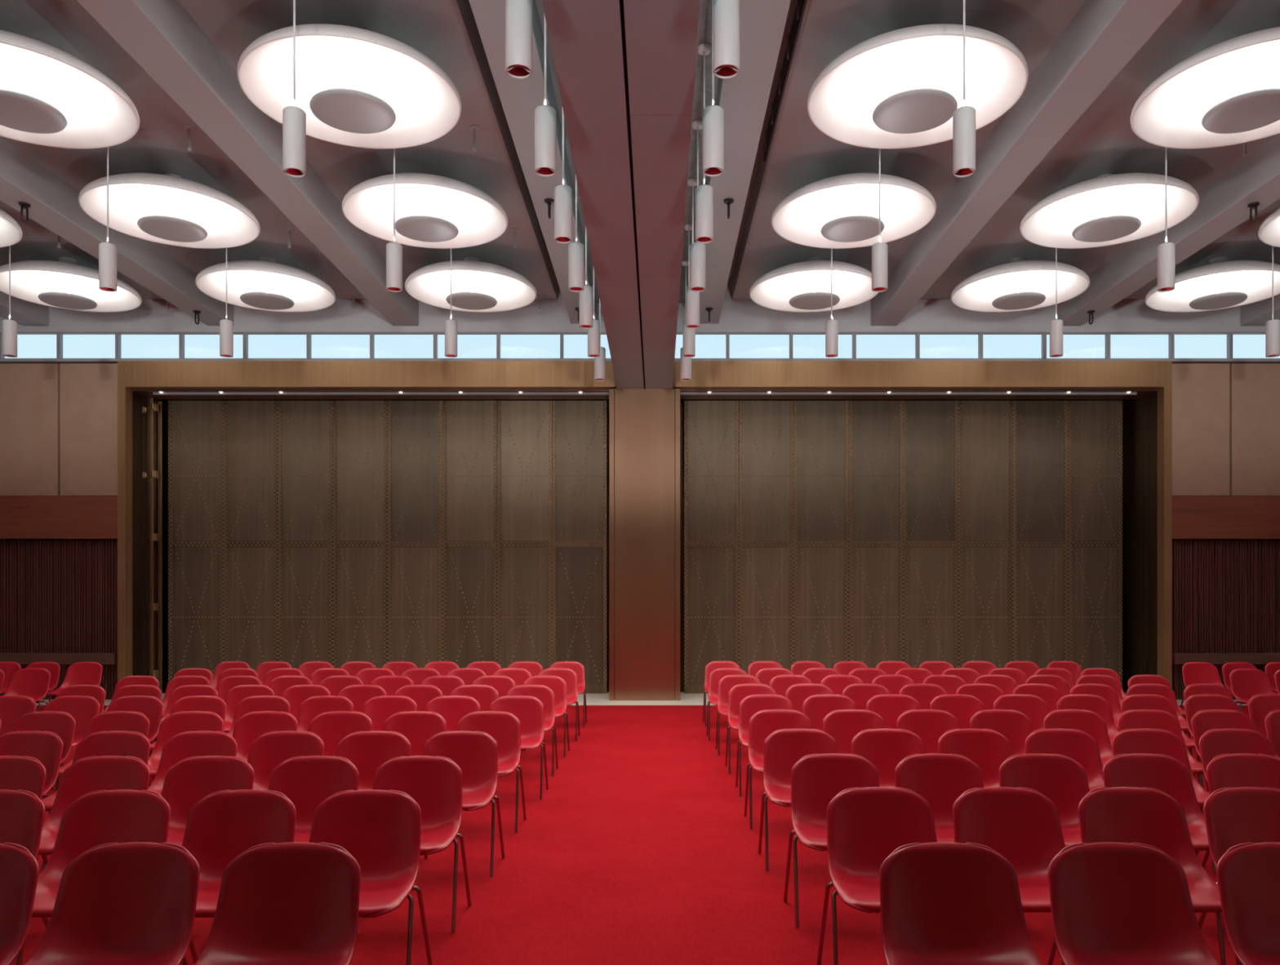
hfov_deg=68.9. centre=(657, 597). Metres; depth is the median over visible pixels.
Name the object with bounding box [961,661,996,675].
shell chair
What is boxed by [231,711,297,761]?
shell chair
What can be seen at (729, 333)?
window
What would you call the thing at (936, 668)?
shell chair
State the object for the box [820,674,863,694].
shell chair
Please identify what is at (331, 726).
shell chair
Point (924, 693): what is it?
shell chair
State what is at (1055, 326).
pendant light
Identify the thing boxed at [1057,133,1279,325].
ceiling beam
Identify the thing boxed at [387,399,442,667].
wall panel
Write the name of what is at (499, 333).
window
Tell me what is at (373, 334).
window
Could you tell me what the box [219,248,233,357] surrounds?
pendant light
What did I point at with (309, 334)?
window
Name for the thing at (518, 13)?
pendant light
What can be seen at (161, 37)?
ceiling beam
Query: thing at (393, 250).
pendant light
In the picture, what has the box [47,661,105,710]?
shell chair
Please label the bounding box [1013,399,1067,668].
wall panel
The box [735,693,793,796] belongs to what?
shell chair
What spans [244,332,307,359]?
window
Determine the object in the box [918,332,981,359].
window
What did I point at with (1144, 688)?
shell chair
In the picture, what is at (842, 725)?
shell chair
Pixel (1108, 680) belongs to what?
shell chair
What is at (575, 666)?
shell chair
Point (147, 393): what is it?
soffit
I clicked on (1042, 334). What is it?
window
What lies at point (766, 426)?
wall panel
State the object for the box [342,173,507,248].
light
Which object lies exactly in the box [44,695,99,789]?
shell chair
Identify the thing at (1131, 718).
shell chair
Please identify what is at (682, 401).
wall
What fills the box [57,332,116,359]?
window
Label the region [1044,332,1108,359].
window
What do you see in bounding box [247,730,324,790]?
shell chair
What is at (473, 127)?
sprinkler head
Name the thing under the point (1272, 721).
shell chair
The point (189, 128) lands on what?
sprinkler head
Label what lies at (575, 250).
pendant light
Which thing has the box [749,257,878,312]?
light
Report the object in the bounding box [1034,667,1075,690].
shell chair
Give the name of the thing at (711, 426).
wall panel
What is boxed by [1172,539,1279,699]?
slatted panel
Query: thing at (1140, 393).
soffit
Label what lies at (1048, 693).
shell chair
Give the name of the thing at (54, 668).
shell chair
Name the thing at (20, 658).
wall rail
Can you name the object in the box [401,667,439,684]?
shell chair
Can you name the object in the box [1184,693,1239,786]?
shell chair
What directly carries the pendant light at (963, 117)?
hanging from the ceiling
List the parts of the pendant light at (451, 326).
rod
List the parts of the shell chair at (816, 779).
leg, leg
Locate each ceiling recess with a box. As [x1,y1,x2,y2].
[535,0,599,303]
[679,0,718,303]
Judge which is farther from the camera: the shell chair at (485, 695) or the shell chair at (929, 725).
the shell chair at (485, 695)
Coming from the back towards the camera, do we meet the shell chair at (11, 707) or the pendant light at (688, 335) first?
the pendant light at (688, 335)
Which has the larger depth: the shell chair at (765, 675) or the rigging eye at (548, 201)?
the shell chair at (765, 675)
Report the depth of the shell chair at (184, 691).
8.74 m
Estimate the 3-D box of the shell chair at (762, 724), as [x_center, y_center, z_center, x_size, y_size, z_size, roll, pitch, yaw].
[0.892,1.219,6.633,0.499,0.800,0.563,0,0,0]
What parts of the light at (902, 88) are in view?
stem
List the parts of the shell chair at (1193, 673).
leg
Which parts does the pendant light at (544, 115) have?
rod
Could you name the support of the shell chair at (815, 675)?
on the carpet
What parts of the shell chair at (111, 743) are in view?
leg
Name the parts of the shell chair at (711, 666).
leg, leg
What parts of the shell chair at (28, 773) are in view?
leg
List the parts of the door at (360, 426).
rail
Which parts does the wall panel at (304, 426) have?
rail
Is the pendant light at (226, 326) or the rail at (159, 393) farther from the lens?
the rail at (159, 393)
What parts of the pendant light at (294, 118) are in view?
rod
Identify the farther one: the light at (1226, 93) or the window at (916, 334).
the window at (916, 334)
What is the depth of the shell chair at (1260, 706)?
7.86 m
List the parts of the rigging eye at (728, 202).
plate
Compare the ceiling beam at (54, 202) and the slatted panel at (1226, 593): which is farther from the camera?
the slatted panel at (1226, 593)
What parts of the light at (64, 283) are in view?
stem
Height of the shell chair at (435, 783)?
0.800 m
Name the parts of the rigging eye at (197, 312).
plate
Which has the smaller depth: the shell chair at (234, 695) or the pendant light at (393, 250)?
the shell chair at (234, 695)
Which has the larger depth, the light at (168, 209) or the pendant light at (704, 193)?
the light at (168, 209)
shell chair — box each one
[0,661,21,693]
[0,669,4,693]
[0,695,36,736]
[0,730,63,861]
[0,755,48,866]
[0,789,48,929]
[0,842,39,964]
[3,667,50,711]
[4,661,60,702]
[10,711,75,792]
[16,789,188,964]
[24,842,199,964]
[37,755,150,854]
[41,730,150,871]
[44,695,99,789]
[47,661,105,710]
[56,684,106,764]
[57,711,151,786]
[102,675,159,711]
[106,695,163,757]
[111,684,162,702]
[147,711,223,779]
[147,730,237,794]
[150,695,226,780]
[151,675,210,752]
[154,684,217,741]
[160,755,254,845]
[161,667,213,702]
[182,789,296,964]
[194,842,360,964]
[211,661,249,688]
[216,667,257,689]
[216,675,261,701]
[223,684,274,732]
[228,695,289,735]
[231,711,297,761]
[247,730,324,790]
[256,661,292,684]
[262,667,303,686]
[267,755,359,842]
[268,675,311,696]
[281,684,330,719]
[297,661,333,679]
[297,695,353,731]
[308,711,372,756]
[308,789,432,964]
[310,667,349,684]
[320,675,363,696]
[335,730,410,790]
[338,684,386,711]
[340,661,375,675]
[355,667,394,684]
[361,695,417,730]
[370,675,413,695]
[372,755,471,932]
[382,661,417,675]
[382,711,446,755]
[394,684,442,711]
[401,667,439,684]
[421,675,464,695]
[422,730,504,876]
[424,661,458,675]
[425,695,480,731]
[447,667,485,684]
[450,684,498,711]
[457,711,526,832]
[466,661,501,675]
[472,675,515,697]
[488,695,548,799]
[493,667,531,685]
[506,684,558,776]
[507,661,542,676]
[523,675,569,756]
[537,667,580,741]
[549,661,586,726]
[702,661,740,725]
[706,667,747,740]
[715,674,760,755]
[724,683,776,773]
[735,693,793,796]
[744,709,811,829]
[747,661,782,676]
[755,667,794,685]
[758,728,837,871]
[768,674,812,696]
[783,753,879,927]
[785,683,833,712]
[791,661,825,675]
[802,667,839,684]
[802,693,856,730]
[816,786,937,964]
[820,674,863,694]
[822,709,885,754]
[833,661,867,675]
[842,683,889,709]
[848,667,887,684]
[851,728,925,787]
[866,693,920,728]
[871,674,914,694]
[875,661,911,675]
[879,842,1041,964]
[894,753,984,842]
[895,667,933,684]
[896,709,959,753]
[898,683,946,709]
[919,661,953,675]
[923,674,965,694]
[929,693,984,728]
[937,728,1012,787]
[942,667,980,684]
[952,786,1065,964]
[955,683,1004,709]
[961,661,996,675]
[969,709,1033,755]
[974,674,1017,694]
[987,667,1026,685]
[993,693,1048,730]
[999,753,1089,846]
[1004,661,1039,679]
[1013,683,1061,712]
[1024,728,1104,791]
[1025,674,1070,697]
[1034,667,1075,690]
[1043,709,1113,766]
[1046,661,1082,684]
[1048,842,1219,964]
[1057,693,1118,747]
[1061,786,1226,964]
[1070,683,1121,730]
[1076,674,1123,706]
[1080,667,1126,698]
[1102,753,1224,927]
[1111,728,1216,871]
[1117,709,1204,814]
[1120,693,1195,755]
[1126,683,1191,738]
[1127,674,1186,732]
[1180,662,1233,707]
[1183,683,1233,759]
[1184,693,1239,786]
[1191,709,1255,791]
[1197,786,1279,964]
[1199,728,1275,811]
[1201,753,1279,868]
[1216,842,1279,964]
[1222,662,1277,694]
[1229,668,1275,711]
[1247,693,1279,737]
[1264,662,1279,693]
[1264,709,1279,759]
[1274,669,1279,694]
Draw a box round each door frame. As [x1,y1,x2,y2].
[117,386,168,693]
[1122,386,1172,693]
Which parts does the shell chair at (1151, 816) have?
leg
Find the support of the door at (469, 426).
in the wall
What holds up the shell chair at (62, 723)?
on the carpet
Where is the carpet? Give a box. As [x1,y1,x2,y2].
[10,705,1249,964]
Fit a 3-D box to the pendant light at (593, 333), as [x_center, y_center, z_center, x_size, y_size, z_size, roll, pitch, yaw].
[-0.798,-3.845,11.720,0.155,1.630,0.155,0,0,0]
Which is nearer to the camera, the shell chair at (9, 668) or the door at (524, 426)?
the shell chair at (9, 668)
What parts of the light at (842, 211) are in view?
stem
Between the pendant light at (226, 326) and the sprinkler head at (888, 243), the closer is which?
the pendant light at (226, 326)
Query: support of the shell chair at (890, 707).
on the carpet
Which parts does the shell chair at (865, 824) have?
leg, leg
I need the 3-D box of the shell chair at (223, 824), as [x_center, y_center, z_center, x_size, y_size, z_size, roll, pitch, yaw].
[-1.748,1.219,3.773,0.499,0.800,0.563,0,0,0]
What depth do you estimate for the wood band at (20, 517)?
14.82 m
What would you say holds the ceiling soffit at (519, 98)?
attached to the ceiling
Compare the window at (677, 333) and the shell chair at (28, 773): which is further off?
the window at (677, 333)
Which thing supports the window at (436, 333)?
in the wall
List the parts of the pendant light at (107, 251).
rod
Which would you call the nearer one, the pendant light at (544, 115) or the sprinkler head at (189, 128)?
the pendant light at (544, 115)
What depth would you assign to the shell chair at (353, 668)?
11.97 m
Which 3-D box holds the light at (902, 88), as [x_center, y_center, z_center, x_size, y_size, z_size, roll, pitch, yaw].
[2.190,-4.405,7.950,1.804,0.610,1.804,0,0,37]
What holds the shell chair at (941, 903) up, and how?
on the carpet
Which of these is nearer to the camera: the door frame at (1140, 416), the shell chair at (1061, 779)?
the shell chair at (1061, 779)
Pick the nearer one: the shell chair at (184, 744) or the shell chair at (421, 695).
the shell chair at (184, 744)
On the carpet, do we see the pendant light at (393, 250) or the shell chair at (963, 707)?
the shell chair at (963, 707)
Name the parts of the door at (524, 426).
rail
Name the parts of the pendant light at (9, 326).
rod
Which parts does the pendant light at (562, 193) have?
rod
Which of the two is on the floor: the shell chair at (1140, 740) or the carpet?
the carpet
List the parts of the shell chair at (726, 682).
leg, leg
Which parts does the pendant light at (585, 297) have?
rod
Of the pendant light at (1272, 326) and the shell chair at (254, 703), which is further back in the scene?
the pendant light at (1272, 326)
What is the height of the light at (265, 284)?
0.610 m
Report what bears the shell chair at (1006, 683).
on the carpet
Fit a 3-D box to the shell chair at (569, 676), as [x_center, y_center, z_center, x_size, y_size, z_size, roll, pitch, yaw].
[-1.153,1.219,10.638,0.499,0.800,0.563,0,0,0]
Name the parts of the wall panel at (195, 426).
rail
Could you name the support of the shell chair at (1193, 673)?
on the carpet
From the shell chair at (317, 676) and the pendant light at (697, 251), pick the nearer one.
the pendant light at (697, 251)
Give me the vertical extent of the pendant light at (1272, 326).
1.680 m
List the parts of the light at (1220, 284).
stem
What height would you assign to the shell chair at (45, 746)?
0.800 m
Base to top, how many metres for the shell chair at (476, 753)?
0.800 m
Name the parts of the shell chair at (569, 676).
leg, leg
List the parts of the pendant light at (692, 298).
rod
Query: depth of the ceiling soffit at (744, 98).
8.58 m
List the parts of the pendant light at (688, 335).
rod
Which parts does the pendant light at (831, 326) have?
rod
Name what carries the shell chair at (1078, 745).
on the carpet
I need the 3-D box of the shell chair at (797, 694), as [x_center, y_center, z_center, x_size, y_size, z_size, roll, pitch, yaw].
[1.440,1.219,8.681,0.499,0.800,0.563,0,0,0]
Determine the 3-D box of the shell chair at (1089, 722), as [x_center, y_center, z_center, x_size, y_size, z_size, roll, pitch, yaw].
[3.039,1.219,6.633,0.499,0.800,0.563,0,0,0]
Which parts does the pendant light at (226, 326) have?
rod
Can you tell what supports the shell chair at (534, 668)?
on the carpet
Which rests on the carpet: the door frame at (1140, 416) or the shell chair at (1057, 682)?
the shell chair at (1057, 682)
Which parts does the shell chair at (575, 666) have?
leg, leg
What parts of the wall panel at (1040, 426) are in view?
rail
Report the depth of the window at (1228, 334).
14.83 m
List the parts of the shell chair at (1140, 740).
leg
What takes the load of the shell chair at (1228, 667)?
on the carpet
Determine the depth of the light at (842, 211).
10.54 m
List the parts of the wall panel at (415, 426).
rail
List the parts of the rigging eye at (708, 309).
plate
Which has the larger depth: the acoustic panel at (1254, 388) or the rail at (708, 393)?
the rail at (708, 393)
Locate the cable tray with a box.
[678,0,701,306]
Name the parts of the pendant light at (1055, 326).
rod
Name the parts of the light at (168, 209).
stem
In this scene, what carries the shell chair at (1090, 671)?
on the carpet
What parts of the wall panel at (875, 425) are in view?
rail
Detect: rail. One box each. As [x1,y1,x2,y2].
[0,653,117,664]
[152,391,608,395]
[680,391,1137,395]
[1172,653,1279,664]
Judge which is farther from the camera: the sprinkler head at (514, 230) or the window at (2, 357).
the window at (2, 357)
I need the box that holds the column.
[608,388,679,700]
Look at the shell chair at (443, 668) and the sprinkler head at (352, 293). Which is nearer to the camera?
the shell chair at (443, 668)
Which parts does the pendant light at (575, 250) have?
rod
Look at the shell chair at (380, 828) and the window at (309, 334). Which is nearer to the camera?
the shell chair at (380, 828)
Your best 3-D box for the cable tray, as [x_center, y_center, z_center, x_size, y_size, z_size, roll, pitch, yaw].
[0.292,-4.601,9.625,0.084,0.121,10.250,0,0,0]
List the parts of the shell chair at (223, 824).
leg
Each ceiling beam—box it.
[0,136,233,325]
[0,290,48,325]
[75,0,418,325]
[542,0,700,388]
[871,0,1182,325]
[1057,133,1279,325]
[1240,293,1279,325]
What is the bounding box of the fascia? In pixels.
[117,360,1172,389]
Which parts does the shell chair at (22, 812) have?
leg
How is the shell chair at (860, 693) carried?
on the carpet
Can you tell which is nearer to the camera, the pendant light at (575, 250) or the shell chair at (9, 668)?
the pendant light at (575, 250)
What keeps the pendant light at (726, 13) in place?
hanging from the ceiling recess at (705, 19)
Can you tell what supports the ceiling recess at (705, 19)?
attached to the ceiling
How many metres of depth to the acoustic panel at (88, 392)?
14.86 m
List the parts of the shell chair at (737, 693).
leg, leg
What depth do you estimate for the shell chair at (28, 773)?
4.79 m
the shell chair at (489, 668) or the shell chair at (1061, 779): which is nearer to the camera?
the shell chair at (1061, 779)
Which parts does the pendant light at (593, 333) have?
rod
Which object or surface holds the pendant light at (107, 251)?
hanging from the ceiling
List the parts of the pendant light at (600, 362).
rod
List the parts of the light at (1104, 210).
stem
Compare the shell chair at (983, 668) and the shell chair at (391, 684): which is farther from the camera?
the shell chair at (983, 668)
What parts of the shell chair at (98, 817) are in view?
leg, leg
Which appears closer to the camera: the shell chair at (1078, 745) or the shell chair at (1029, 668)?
the shell chair at (1078, 745)
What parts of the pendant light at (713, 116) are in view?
rod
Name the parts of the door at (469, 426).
rail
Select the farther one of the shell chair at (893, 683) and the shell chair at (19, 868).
the shell chair at (893, 683)
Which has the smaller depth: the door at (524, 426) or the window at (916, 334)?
the window at (916, 334)
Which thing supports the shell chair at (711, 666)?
on the carpet
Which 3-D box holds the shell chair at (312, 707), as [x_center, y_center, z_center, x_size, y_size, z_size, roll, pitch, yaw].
[-2.750,1.219,7.594,0.499,0.800,0.563,0,0,0]
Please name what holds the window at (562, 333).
in the wall
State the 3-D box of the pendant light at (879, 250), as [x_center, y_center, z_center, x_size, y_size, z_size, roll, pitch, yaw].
[2.190,-3.870,9.190,0.155,1.680,0.155,0,0,0]
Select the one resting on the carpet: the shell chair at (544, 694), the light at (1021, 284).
the shell chair at (544, 694)
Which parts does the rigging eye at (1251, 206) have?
plate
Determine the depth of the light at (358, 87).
7.94 m
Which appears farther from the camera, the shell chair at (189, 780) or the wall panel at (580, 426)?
the wall panel at (580, 426)
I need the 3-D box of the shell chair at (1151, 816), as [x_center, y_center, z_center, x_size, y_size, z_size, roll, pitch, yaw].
[2.025,1.219,3.829,0.499,0.800,0.563,0,0,0]
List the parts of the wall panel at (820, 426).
rail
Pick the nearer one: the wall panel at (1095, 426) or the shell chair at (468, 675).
the shell chair at (468, 675)
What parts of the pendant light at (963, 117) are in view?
rod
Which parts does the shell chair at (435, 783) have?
leg, leg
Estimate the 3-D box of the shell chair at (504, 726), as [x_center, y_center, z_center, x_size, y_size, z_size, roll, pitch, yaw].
[-1.205,1.219,6.528,0.499,0.800,0.563,0,0,0]
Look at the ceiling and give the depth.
9.80 m
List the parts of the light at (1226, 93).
stem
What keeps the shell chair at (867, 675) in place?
on the carpet
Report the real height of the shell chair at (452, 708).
0.800 m
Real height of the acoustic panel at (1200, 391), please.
2.105 m
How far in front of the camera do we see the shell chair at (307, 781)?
4.78 m
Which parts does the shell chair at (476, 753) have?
leg, leg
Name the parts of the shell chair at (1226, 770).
leg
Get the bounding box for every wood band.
[0,496,117,538]
[1172,496,1279,538]
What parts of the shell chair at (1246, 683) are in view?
leg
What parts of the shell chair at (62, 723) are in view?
leg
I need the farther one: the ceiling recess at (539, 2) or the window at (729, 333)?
the window at (729, 333)
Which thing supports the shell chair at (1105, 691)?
on the carpet
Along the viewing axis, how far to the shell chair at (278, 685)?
9.77 m
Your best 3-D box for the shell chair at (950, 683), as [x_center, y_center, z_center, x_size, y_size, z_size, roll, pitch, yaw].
[3.034,1.219,9.702,0.499,0.800,0.563,0,0,1]
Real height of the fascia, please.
0.410 m
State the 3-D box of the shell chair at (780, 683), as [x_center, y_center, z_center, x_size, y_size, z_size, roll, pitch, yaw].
[1.410,1.219,9.702,0.499,0.800,0.563,0,0,0]
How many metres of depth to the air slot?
8.63 m
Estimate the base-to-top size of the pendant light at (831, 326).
1.680 m
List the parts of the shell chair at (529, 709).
leg, leg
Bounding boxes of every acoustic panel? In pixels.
[0,363,60,496]
[59,363,117,496]
[1172,363,1229,496]
[1229,363,1279,496]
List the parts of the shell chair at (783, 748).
leg, leg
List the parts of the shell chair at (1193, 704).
leg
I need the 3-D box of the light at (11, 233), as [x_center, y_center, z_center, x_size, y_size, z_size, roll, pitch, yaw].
[-8.220,-4.405,10.480,1.804,0.610,1.804,0,0,-28]
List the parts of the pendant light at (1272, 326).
rod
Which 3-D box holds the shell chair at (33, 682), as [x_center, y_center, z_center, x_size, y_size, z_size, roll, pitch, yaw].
[-7.244,1.219,10.638,0.499,0.800,0.563,0,0,0]
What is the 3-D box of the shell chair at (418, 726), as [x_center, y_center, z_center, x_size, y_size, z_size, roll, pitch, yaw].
[-1.737,1.219,6.528,0.499,0.800,0.563,0,0,0]
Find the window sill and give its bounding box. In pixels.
[0,359,1279,364]
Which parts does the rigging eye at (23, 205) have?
plate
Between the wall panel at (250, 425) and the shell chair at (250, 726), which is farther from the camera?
the wall panel at (250, 425)
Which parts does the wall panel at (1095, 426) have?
rail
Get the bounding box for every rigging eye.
[18,201,31,222]
[192,310,200,324]
[544,198,554,218]
[705,307,712,321]
[723,198,733,218]
[1087,310,1094,324]
[1247,201,1259,222]
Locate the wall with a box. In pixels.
[0,399,1279,691]
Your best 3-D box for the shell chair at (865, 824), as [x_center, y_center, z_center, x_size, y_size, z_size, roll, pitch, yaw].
[0.951,1.219,3.829,0.499,0.800,0.563,0,0,0]
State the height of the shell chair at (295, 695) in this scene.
0.800 m
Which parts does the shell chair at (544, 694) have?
leg, leg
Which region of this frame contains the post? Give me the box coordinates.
[142,398,162,693]
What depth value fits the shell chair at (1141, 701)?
7.87 m
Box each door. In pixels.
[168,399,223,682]
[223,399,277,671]
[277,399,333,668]
[333,399,387,668]
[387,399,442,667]
[442,399,497,668]
[497,399,552,670]
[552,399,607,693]
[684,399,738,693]
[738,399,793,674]
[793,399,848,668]
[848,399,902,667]
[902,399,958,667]
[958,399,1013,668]
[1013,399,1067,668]
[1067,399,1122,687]
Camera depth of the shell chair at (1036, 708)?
7.87 m
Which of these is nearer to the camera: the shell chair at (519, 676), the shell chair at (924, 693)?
the shell chair at (924, 693)
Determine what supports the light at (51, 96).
hanging from the ceiling
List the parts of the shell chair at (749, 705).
leg, leg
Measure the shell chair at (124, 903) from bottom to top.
0.800 m
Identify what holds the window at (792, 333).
in the wall
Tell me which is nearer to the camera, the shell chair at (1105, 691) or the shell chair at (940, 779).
the shell chair at (940, 779)
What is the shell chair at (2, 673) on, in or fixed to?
on the carpet
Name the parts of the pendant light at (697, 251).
rod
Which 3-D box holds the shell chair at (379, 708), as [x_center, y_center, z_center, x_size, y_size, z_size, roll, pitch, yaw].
[-2.223,1.219,7.594,0.499,0.800,0.563,0,0,0]
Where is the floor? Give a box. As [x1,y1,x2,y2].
[35,691,1247,705]
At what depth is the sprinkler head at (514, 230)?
11.94 m
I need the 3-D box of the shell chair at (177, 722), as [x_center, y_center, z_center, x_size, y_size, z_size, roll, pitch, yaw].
[-3.333,1.219,6.528,0.499,0.800,0.563,0,0,-1]
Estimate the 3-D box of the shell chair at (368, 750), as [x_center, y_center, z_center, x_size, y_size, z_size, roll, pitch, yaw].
[-1.728,1.219,5.530,0.499,0.800,0.563,0,0,0]
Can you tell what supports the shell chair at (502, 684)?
on the carpet
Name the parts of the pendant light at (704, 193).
rod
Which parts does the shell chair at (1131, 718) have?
leg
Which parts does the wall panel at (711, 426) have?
rail, rail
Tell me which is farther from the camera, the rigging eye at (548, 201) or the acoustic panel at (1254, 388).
the acoustic panel at (1254, 388)
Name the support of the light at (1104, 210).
hanging from the ceiling
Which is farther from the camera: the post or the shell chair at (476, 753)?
the post
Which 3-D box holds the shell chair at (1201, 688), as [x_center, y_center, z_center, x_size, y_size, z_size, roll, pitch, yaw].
[5.213,1.219,8.681,0.499,0.800,0.563,0,0,0]
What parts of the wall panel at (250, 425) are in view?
rail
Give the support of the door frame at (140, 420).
attached to the wall
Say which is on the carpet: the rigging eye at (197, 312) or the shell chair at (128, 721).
the shell chair at (128, 721)
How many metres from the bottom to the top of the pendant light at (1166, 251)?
1.680 m
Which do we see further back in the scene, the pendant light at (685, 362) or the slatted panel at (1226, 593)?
the slatted panel at (1226, 593)
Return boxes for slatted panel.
[0,539,117,699]
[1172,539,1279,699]
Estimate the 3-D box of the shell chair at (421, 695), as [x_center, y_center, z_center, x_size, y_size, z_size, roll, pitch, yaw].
[-2.234,1.219,8.566,0.499,0.800,0.563,0,0,0]
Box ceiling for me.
[0,0,1279,298]
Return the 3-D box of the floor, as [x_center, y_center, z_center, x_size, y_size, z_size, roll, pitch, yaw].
[-0.200,1.701,1.650,25.200,0.138,29.300,0,0,0]
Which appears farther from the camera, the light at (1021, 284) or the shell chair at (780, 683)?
the light at (1021, 284)
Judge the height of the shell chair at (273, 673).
0.800 m
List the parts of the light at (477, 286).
stem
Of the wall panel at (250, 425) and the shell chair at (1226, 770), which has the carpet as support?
the shell chair at (1226, 770)
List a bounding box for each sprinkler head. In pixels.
[57,235,61,248]
[184,124,194,151]
[285,228,293,248]
[351,292,356,308]
[470,124,479,151]
[511,228,518,248]
[537,292,542,308]
[887,241,890,253]
[1242,142,1247,156]
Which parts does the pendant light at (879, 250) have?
rod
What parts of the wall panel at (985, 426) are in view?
rail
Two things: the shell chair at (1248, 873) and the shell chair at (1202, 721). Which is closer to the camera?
the shell chair at (1248, 873)
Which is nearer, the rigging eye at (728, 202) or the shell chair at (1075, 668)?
the rigging eye at (728, 202)
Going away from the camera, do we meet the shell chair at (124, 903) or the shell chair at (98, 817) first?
the shell chair at (124, 903)
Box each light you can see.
[0,30,139,148]
[0,208,22,247]
[0,257,142,312]
[2,245,17,357]
[78,173,260,248]
[98,146,116,292]
[195,257,335,312]
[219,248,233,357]
[236,23,461,148]
[282,0,306,177]
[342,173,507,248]
[386,148,402,292]
[404,257,537,312]
[444,248,457,357]
[505,0,532,79]
[534,16,555,177]
[554,108,572,243]
[568,176,584,292]
[578,226,592,328]
[587,269,599,357]
[594,298,605,381]
[680,261,691,381]
[682,224,695,357]
[685,178,699,328]
[689,120,705,292]
[695,44,713,243]
[702,0,724,177]
[712,0,739,79]
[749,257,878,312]
[771,173,936,248]
[807,23,1028,148]
[825,248,838,357]
[871,148,888,292]
[951,257,1089,312]
[952,0,975,177]
[1019,173,1199,248]
[1049,248,1062,357]
[1130,26,1279,148]
[1145,257,1279,312]
[1157,146,1175,292]
[1257,208,1279,247]
[1265,245,1279,357]
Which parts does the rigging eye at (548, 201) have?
plate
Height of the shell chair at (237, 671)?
0.800 m
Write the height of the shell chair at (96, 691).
0.800 m
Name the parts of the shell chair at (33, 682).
leg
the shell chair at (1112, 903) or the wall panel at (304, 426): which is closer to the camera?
the shell chair at (1112, 903)
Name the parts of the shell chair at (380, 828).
leg, leg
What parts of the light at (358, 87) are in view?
stem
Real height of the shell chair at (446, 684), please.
0.800 m
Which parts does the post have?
latch plate, latch plate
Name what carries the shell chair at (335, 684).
on the carpet
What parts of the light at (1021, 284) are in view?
stem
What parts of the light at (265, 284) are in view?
stem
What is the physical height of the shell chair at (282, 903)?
0.800 m
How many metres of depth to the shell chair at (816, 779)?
4.84 m
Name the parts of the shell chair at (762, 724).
leg, leg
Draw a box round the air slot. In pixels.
[763,0,804,161]
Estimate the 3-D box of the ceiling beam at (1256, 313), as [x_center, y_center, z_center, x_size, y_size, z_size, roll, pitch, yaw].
[9.445,-4.530,0.897,0.410,0.460,27.795,0,0,0]
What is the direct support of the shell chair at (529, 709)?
on the carpet
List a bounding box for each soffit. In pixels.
[131,389,608,399]
[468,0,597,323]
[680,389,1157,399]
[699,0,791,323]
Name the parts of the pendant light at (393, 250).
rod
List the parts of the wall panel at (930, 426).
rail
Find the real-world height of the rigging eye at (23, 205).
0.201 m
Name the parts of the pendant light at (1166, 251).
rod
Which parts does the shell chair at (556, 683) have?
leg, leg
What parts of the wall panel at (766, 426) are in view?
rail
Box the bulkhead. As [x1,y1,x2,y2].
[0,279,1265,332]
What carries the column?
on the floor
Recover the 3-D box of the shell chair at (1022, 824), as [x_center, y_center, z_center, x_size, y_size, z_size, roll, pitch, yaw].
[1.488,1.219,3.829,0.499,0.800,0.563,0,0,0]
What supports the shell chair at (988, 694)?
on the carpet
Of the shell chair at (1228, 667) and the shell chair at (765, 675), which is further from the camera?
the shell chair at (1228, 667)
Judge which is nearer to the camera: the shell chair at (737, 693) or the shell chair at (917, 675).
the shell chair at (737, 693)
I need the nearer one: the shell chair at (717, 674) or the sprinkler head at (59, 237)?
the shell chair at (717, 674)
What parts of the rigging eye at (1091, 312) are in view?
plate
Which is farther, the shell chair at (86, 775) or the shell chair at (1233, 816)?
the shell chair at (86, 775)
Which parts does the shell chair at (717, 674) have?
leg, leg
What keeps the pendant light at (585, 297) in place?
hanging from the ceiling recess at (539, 2)
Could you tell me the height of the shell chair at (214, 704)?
0.800 m
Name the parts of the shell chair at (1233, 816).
leg, leg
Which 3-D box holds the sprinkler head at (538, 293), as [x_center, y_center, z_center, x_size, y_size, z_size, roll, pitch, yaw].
[-1.820,-4.590,14.450,0.090,0.240,0.090,0,0,0]
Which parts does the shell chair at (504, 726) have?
leg, leg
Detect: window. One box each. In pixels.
[0,332,57,359]
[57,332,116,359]
[116,332,180,359]
[180,332,244,359]
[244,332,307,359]
[307,332,371,359]
[371,332,435,359]
[435,332,497,359]
[497,332,561,359]
[561,332,611,359]
[674,332,728,359]
[728,332,791,359]
[791,332,854,359]
[854,332,918,359]
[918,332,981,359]
[981,332,1044,359]
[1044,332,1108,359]
[1108,332,1173,359]
[1173,332,1231,359]
[1231,332,1279,359]
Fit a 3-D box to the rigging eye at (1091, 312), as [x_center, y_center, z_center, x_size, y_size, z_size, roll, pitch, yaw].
[6.515,-4.199,14.020,0.110,0.201,0.110,0,0,-7]
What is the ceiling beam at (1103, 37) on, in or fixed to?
attached to the ceiling
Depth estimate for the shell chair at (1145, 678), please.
9.88 m
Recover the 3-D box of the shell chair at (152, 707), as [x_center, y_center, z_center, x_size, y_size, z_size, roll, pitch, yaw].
[-4.332,1.219,7.594,0.499,0.800,0.563,0,0,-1]
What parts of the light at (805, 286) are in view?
stem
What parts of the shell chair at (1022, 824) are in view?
leg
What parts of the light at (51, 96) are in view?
stem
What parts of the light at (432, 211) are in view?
stem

